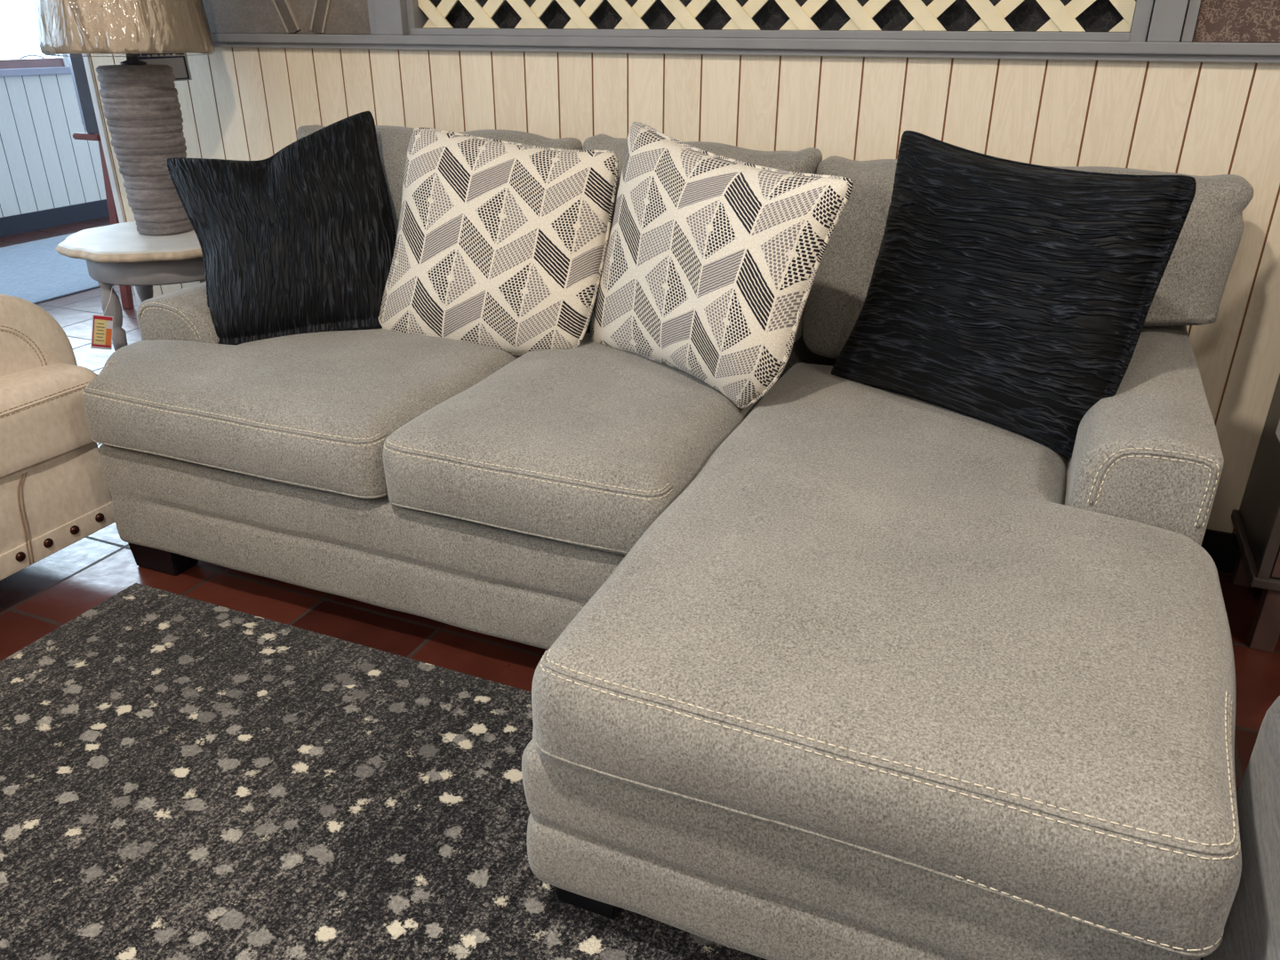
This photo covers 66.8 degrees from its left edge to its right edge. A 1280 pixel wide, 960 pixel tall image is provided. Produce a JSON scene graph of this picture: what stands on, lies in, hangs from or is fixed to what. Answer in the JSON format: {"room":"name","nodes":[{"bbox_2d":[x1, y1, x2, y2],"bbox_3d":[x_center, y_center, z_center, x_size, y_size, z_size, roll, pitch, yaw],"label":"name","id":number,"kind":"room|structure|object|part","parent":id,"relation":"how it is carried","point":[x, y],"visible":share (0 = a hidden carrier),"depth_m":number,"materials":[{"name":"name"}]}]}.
{"room":"store","nodes":[
{"label":"store","id":0,"kind":"room"},
{"bbox_2d":[0,73,106,217],"bbox_3d":[-4.716,-1.264,4.293,0.120,0.810,11.700,10,27,20],"label":"wall","id":1,"kind":"structure","parent":0,"point":[43,166],"depth_m":6.16,"materials":[{"name":"white wood"}]},
{"bbox_2d":[0,66,71,76],"bbox_3d":[-4.701,-1.642,4.109,0.150,0.040,11.700,10,27,20],"label":"trim","id":2,"kind":"structure","parent":1,"relation":"attached to","point":[52,70],"depth_m":6.00,"materials":[{"name":"white paint"}]},
{"bbox_2d":[0,199,109,237],"bbox_3d":[-4.702,-0.854,4.477,0.115,0.110,11.700,10,27,20],"label":"baseboard","id":3,"kind":"structure","parent":1,"relation":"attached to","point":[54,217],"depth_m":6.28,"materials":[{"name":"wood"}]},
{"bbox_2d":[0,216,1279,804],"bbox_3d":[-0.331,0.037,2.864,9.800,0.100,11.900,10,27,20],"label":"floor","id":4,"kind":"structure","parent":0,"point":[41,597],"depth_m":2.20,"materials":[{"name":"tile"}]},
{"bbox_2d":[0,232,99,303],"bbox_3d":[-3.232,-1.151,5.243,1.290,0.008,2.750,10,27,20],"label":"floor mat","id":5,"kind":"object","parent":4,"relation":"on","point":[34,271],"visible":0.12,"depth_m":5.11,"materials":[{"name":"carpet"}]},
{"bbox_2d":[0,293,114,580],"bbox_3d":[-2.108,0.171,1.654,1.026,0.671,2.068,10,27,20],"label":"armchair","id":6,"kind":"object","parent":4,"relation":"on","point":[55,494],"visible":0.84,"depth_m":2.18,"materials":[{"name":"beige leather"}]},
{"bbox_3d":[-1.748,-0.280,2.267,0.724,0.374,0.414,10,27,20],"label":"armrest","id":7,"kind":"part","parent":6,"relation":"part of","materials":[{"name":"beige leather"}]},
{"bbox_2d":[0,363,98,480],"bbox_3d":[-1.729,-0.053,1.999,0.643,0.210,1.005,10,27,20],"label":"seat cushion","id":8,"kind":"object","parent":6,"relation":"on","point":[45,433],"depth_m":2.16,"materials":[{"name":"beige leather"}]},
{"bbox_2d":[72,132,134,308],"bbox_3d":[-2.103,-1.591,4.496,0.480,1.461,0.868,7,26,14],"label":"easel","id":9,"kind":"object","parent":4,"relation":"on","point":[125,291],"visible":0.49,"depth_m":4.34,"materials":[{"name":"red wood"}]},
{"bbox_2d":[66,53,99,134],"bbox_3d":[-2.450,-1.957,4.174,0.067,0.839,0.540,-13,28,-27],"label":"framed board","id":10,"kind":"object","parent":9,"relation":"on","point":[77,68],"visible":0.42,"depth_m":4.08,"materials":[{"name":"blue wood"}]},
{"bbox_3d":[-2.357,-1.488,4.272,0.043,1.453,0.182,7,26,14],"label":"leg","id":11,"kind":"part","parent":9,"relation":"part of","materials":[{"name":"red wood"}]},
{"bbox_2d":[55,221,205,351],"bbox_3d":[-1.404,-0.439,2.997,0.564,0.640,0.564,10,27,20],"label":"side table","id":12,"kind":"object","parent":4,"relation":"on","point":[118,254],"visible":0.38,"depth_m":2.72,"materials":[{"name":"grey wood"}]},
{"bbox_2d":[90,285,113,350],"bbox_3d":[-1.480,-0.449,2.711,0.051,0.160,0.127,7,26,14],"label":"price tag","id":13,"kind":"object","parent":12,"relation":"attached to","point":[102,325],"visible":1,"depth_m":2.69,"materials":[{"name":"paper"}]},
{"bbox_3d":[-1.494,-0.410,2.686,0.045,0.075,0.001,-14,28,-27],"label":"text panel","id":14,"kind":"part","parent":13,"relation":"part of","materials":[{"name":"yellow paper"}]},
{"bbox_3d":[-1.479,-0.398,2.702,0.025,0.049,0.001,-14,28,-27],"label":"picture panel","id":15,"kind":"part","parent":13,"relation":"part of","materials":[{"name":"orange paper"}]},
{"bbox_3d":[-1.523,-0.342,2.872,0.051,0.570,0.051,10,27,20],"label":"leg","id":16,"kind":"part","parent":12,"relation":"part of","materials":[{"name":"grey wood"}]},
{"bbox_2d":[34,0,215,235],"bbox_3d":[-1.405,-1.101,2.714,0.443,0.796,0.448,10,27,20],"label":"table lamp","id":17,"kind":"object","parent":12,"relation":"on","point":[142,112],"visible":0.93,"depth_m":2.65,"materials":[{"name":"grey ceramic"}]},
{"bbox_3d":[-1.404,-1.318,2.616,0.420,0.300,0.420,10,27,20],"label":"lamp shade","id":18,"kind":"part","parent":17,"relation":"part of","materials":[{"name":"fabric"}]},
{"bbox_2d":[120,53,146,64],"bbox_3d":[-1.404,-1.286,2.631,0.068,0.299,0.096,-15,29,-29],"label":"socket","id":19,"kind":"object","parent":17,"relation":"attached to","point":[130,60],"depth_m":2.67,"materials":[{"name":"black metal"}]},
{"bbox_2d":[137,52,191,80],"bbox_3d":[-1.395,-1.201,2.778,0.094,0.122,0.188,10,27,20],"label":"tag","id":20,"kind":"object","parent":17,"relation":"hanging from","point":[180,65],"visible":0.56,"depth_m":2.83,"materials":[{"name":"grey paper"}]},
{"bbox_3d":[-1.558,-0.458,3.119,0.051,0.570,0.051,10,27,20],"label":"leg","id":21,"kind":"part","parent":12,"relation":"part of","materials":[{"name":"grey wood"}]},
{"bbox_2d":[0,583,1209,959],"bbox_3d":[-0.473,0.880,0.931,2.468,0.011,2.202,10,27,20],"label":"area rug","id":22,"kind":"object","parent":4,"relation":"on","point":[182,778],"visible":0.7,"depth_m":1.63,"materials":[{"name":"grey carpet"}]},
{"bbox_2d":[1208,694,1279,959],"bbox_3d":[1.070,0.554,0.717,0.997,0.772,0.926,10,27,20],"label":"chair","id":23,"kind":"object","parent":22,"relation":"on","point":[1252,931],"visible":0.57,"depth_m":1.11,"materials":[{"name":"grey fabric"}]},
{"bbox_2d":[82,122,1248,959],"bbox_3d":[-0.160,-0.128,1.973,2.402,0.955,1.590,10,27,20],"label":"sectional sofa","id":24,"kind":"object","parent":4,"relation":"on","point":[832,667],"visible":0.77,"depth_m":1.39,"materials":[{"name":"grey fabric"}]},
{"bbox_3d":[-1.155,0.167,2.356,0.150,0.090,0.080,10,27,20],"label":"leg","id":25,"kind":"part","parent":24,"relation":"part of","materials":[{"name":"brown wood"}]},
{"bbox_3d":[-1.002,-0.345,2.718,0.251,0.512,0.691,10,27,20],"label":"armrest","id":26,"kind":"part","parent":24,"relation":"part of","materials":[{"name":"grey fabric"}]},
{"bbox_2d":[166,111,396,343],"bbox_3d":[-0.870,-0.623,2.397,0.514,0.509,0.312,-9,27,-18],"label":"throw pillow","id":27,"kind":"object","parent":24,"relation":"on","point":[301,237],"visible":0.92,"depth_m":2.36,"materials":[{"name":"black fabric"}]},
{"bbox_2d":[82,327,519,498],"bbox_3d":[-0.786,-0.247,2.356,0.938,0.193,0.804,10,27,20],"label":"seat cushion","id":28,"kind":"object","parent":24,"relation":"on","point":[311,414],"depth_m":2.06,"materials":[{"name":"grey fabric"}]},
{"bbox_2d":[296,122,579,235],"bbox_3d":[-0.570,-0.706,2.631,0.863,0.458,0.264,10,27,20],"label":"cushion","id":29,"kind":"object","parent":24,"relation":"on","point":[393,141],"depth_m":2.52,"materials":[{"name":"grey fabric"}]},
{"bbox_2d":[378,127,618,355],"bbox_3d":[-0.360,-0.560,2.308,0.608,0.494,0.232,10,27,20],"label":"throw pillow","id":30,"kind":"object","parent":24,"relation":"on","point":[500,244],"visible":0.94,"depth_m":2.24,"materials":[{"name":"beige fabric"}]},
{"bbox_2d":[383,333,781,555],"bbox_3d":[-0.083,-0.120,2.091,0.611,0.195,0.804,10,27,20],"label":"seat cushion","id":31,"kind":"object","parent":24,"relation":"on","point":[580,451],"depth_m":1.82,"materials":[{"name":"grey fabric"}]},
{"bbox_3d":[-0.068,0.589,1.450,0.110,0.078,0.080,10,27,20],"label":"leg","id":32,"kind":"part","parent":24,"relation":"part of","materials":[{"name":"black wood"}]},
{"bbox_2d":[581,136,823,344],"bbox_3d":[0.125,-0.583,2.367,0.599,0.463,0.270,10,27,20],"label":"cushion","id":33,"kind":"object","parent":24,"relation":"on","point":[805,158],"depth_m":2.23,"materials":[{"name":"grey fabric"}]},
{"bbox_2d":[589,121,853,408],"bbox_3d":[0.119,-0.452,2.034,0.180,0.514,0.684,-18,31,-34],"label":"throw pillow","id":34,"kind":"object","parent":24,"relation":"on","point":[712,261],"visible":0.99,"depth_m":1.93,"materials":[{"name":"beige fabric"}]},
{"bbox_2d":[533,361,1242,952],"bbox_3d":[0.487,0.102,1.625,0.856,0.189,1.331,10,27,20],"label":"cushion","id":35,"kind":"object","parent":24,"relation":"on","point":[860,620],"depth_m":1.19,"materials":[{"name":"grey fabric"}]},
{"bbox_2d":[831,130,1196,457],"bbox_3d":[0.653,-0.366,1.841,0.187,0.513,0.624,-18,31,-34],"label":"throw pillow","id":36,"kind":"object","parent":24,"relation":"on","point":[1015,297],"visible":0.97,"depth_m":1.74,"materials":[{"name":"black fabric"}]},
{"bbox_2d":[803,156,1248,357],"bbox_3d":[0.793,-0.456,2.115,0.855,0.445,0.266,10,27,20],"label":"cushion","id":37,"kind":"object","parent":24,"relation":"on","point":[1188,292],"depth_m":2.04,"materials":[{"name":"grey fabric"}]},
{"bbox_3d":[0.939,0.020,1.918,0.204,0.545,0.806,10,27,20],"label":"armrest","id":38,"kind":"part","parent":24,"relation":"part of","materials":[{"name":"grey fabric"}]},
{"bbox_2d":[1231,374,1279,652],"bbox_3d":[1.681,-0.033,1.901,0.760,0.860,0.355,10,27,20],"label":"side table","id":39,"kind":"object","parent":4,"relation":"on","point":[1256,524],"visible":1,"depth_m":2.06,"materials":[{"name":"brown wood"}]},
{"bbox_3d":[1.440,0.176,2.287,0.045,0.152,0.040,10,27,20],"label":"leg","id":40,"kind":"part","parent":39,"relation":"part of","materials":[{"name":"brown wood"}]},
{"bbox_3d":[1.329,0.287,2.049,0.045,0.152,0.040,10,27,20],"label":"leg","id":41,"kind":"part","parent":39,"relation":"part of","materials":[{"name":"brown wood"}]},
{"bbox_3d":[1.622,-0.049,1.731,0.747,0.688,0.012,10,27,20],"label":"frame","id":42,"kind":"part","parent":39,"relation":"part of","materials":[{"name":"brown wood"}]},
{"bbox_3d":[1.460,-0.072,1.800,0.346,0.658,0.012,10,27,20],"label":"door","id":43,"kind":"part","parent":39,"relation":"part of","materials":[{"name":"brown wood"}]},
{"bbox_2d":[1275,419,1279,441],"bbox_3d":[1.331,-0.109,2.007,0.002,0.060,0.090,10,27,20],"label":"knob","id":44,"kind":"object","parent":39,"relation":"attached to","point":[1277,432],"visible":1,"depth_m":2.04,"materials":[{"name":"grey metal"}]},
{"bbox_2d":[88,0,1279,533],"bbox_3d":[1.181,-1.145,1.923,6.350,2.650,0.120,10,27,20],"label":"wall","id":45,"kind":"structure","parent":0,"point":[238,103],"depth_m":2.29,"materials":[{"name":"beige wood"}]},
{"bbox_2d":[81,53,141,308],"bbox_3d":[-1.757,-1.635,3.060,0.024,2.750,0.135,10,27,20],"label":"trim","id":46,"kind":"structure","parent":45,"relation":"attached to","point":[86,60],"depth_m":3.23,"materials":[{"name":"white paint"}]},
{"bbox_2d":[202,0,370,33],"bbox_3d":[-1.109,-2.005,2.531,1.415,1.526,0.024,10,27,20],"label":"picture","id":47,"kind":"object","parent":45,"relation":"attached to","point":[223,16],"visible":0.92,"depth_m":2.79},
{"bbox_2d":[367,0,376,34],"bbox_3d":[-0.723,-1.963,2.387,0.023,1.577,0.062,10,27,20],"label":"trim","id":48,"kind":"structure","parent":45,"relation":"attached to","point":[371,7],"depth_m":2.68,"materials":[{"name":"grey wood"}]},
{"bbox_2d":[373,0,408,34],"bbox_3d":[-0.671,-1.951,2.363,0.087,1.577,0.072,10,27,20],"label":"trim","id":49,"kind":"structure","parent":45,"relation":"attached to","point":[390,15],"depth_m":2.65,"materials":[{"name":"grey wood"}]},
{"bbox_2d":[211,32,1279,63],"bbox_3d":[1.158,-0.883,2.002,6.360,0.037,0.090,10,27,20],"label":"trim","id":50,"kind":"structure","parent":45,"relation":"attached to","point":[1183,52],"depth_m":2.26,"materials":[{"name":"grey wood"}]},
{"bbox_2d":[1146,0,1188,41],"bbox_3d":[1.094,-1.630,1.694,0.060,1.577,0.072,10,27,20],"label":"trim","id":51,"kind":"structure","parent":45,"relation":"attached to","point":[1168,16],"depth_m":1.98,"materials":[{"name":"grey wood"}]},
{"bbox_2d":[1179,0,1200,41],"bbox_3d":[1.136,-1.625,1.682,0.021,1.577,0.062,10,27,20],"label":"trim","id":52,"kind":"structure","parent":45,"relation":"attached to","point":[1193,7],"depth_m":1.98,"materials":[{"name":"grey wood"}]},
{"bbox_2d":[1202,528,1239,573],"bbox_3d":[1.165,0.106,2.494,6.360,0.100,0.112,10,27,20],"label":"baseboard","id":53,"kind":"structure","parent":45,"relation":"attached to","point":[1223,546],"depth_m":2.34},
{"bbox_2d":[1192,0,1279,41],"bbox_3d":[2.573,-1.337,1.139,3.101,1.526,0.016,10,27,20],"label":"picture","id":54,"kind":"object","parent":45,"relation":"attached to","point":[1218,20],"visible":1,"depth_m":1.96,"materials":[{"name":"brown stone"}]},
{"bbox_3d":[0.254,-1.831,2.153,1.860,1.610,0.079,10,27,20],"label":"wall","id":55,"kind":"structure","parent":0,"visible":0},
{"bbox_2d":[430,0,1135,31],"bbox_3d":[0.232,-1.621,2.195,1.830,1.125,0.020,10,27,20],"label":"stone panel","id":56,"kind":"object","parent":55,"relation":"attached to","point":[1101,15],"visible":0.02,"depth_m":2.33,"materials":[{"name":"black stone"}]},
{"bbox_3d":[-4.711,-2.480,3.723,0.120,1.805,11.700,10,27,20],"label":"wall","id":57,"kind":"structure","parent":0,"visible":0},
{"bbox_2d":[0,54,69,69],"bbox_3d":[-4.313,-2.748,4.592,0.096,1.555,3.250,10,27,20],"label":"window","id":58,"kind":"structure","parent":57,"relation":"in","point":[57,60],"depth_m":6.04,"materials":[{"name":"white paint"}]},
{"bbox_3d":[-3.761,-2.620,6.006,0.024,0.028,0.165,10,27,20],"label":"handle","id":59,"kind":"part","parent":58,"relation":"part of","materials":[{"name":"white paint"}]},
{"bbox_3d":[0.223,-2.322,1.835,1.860,0.450,0.090,10,27,20],"label":"wall","id":60,"kind":"structure","parent":0,"visible":0},
{"bbox_2d":[417,0,1135,31],"bbox_3d":[0.220,-1.589,2.145,1.784,1.078,0.014,10,27,20],"label":"lattice panel","id":61,"kind":"object","parent":60,"relation":"attached to","point":[992,18],"visible":1,"depth_m":2.32,"materials":[{"name":"beige wood"}]},
{"bbox_2d":[406,0,1153,41],"bbox_3d":[0.227,-1.597,2.146,1.837,1.127,0.114,10,27,20],"label":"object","id":62,"kind":"structure","parent":60,"relation":"attached to","point":[417,19],"depth_m":2.27,"materials":[{"name":"grey wood"}]}
]}

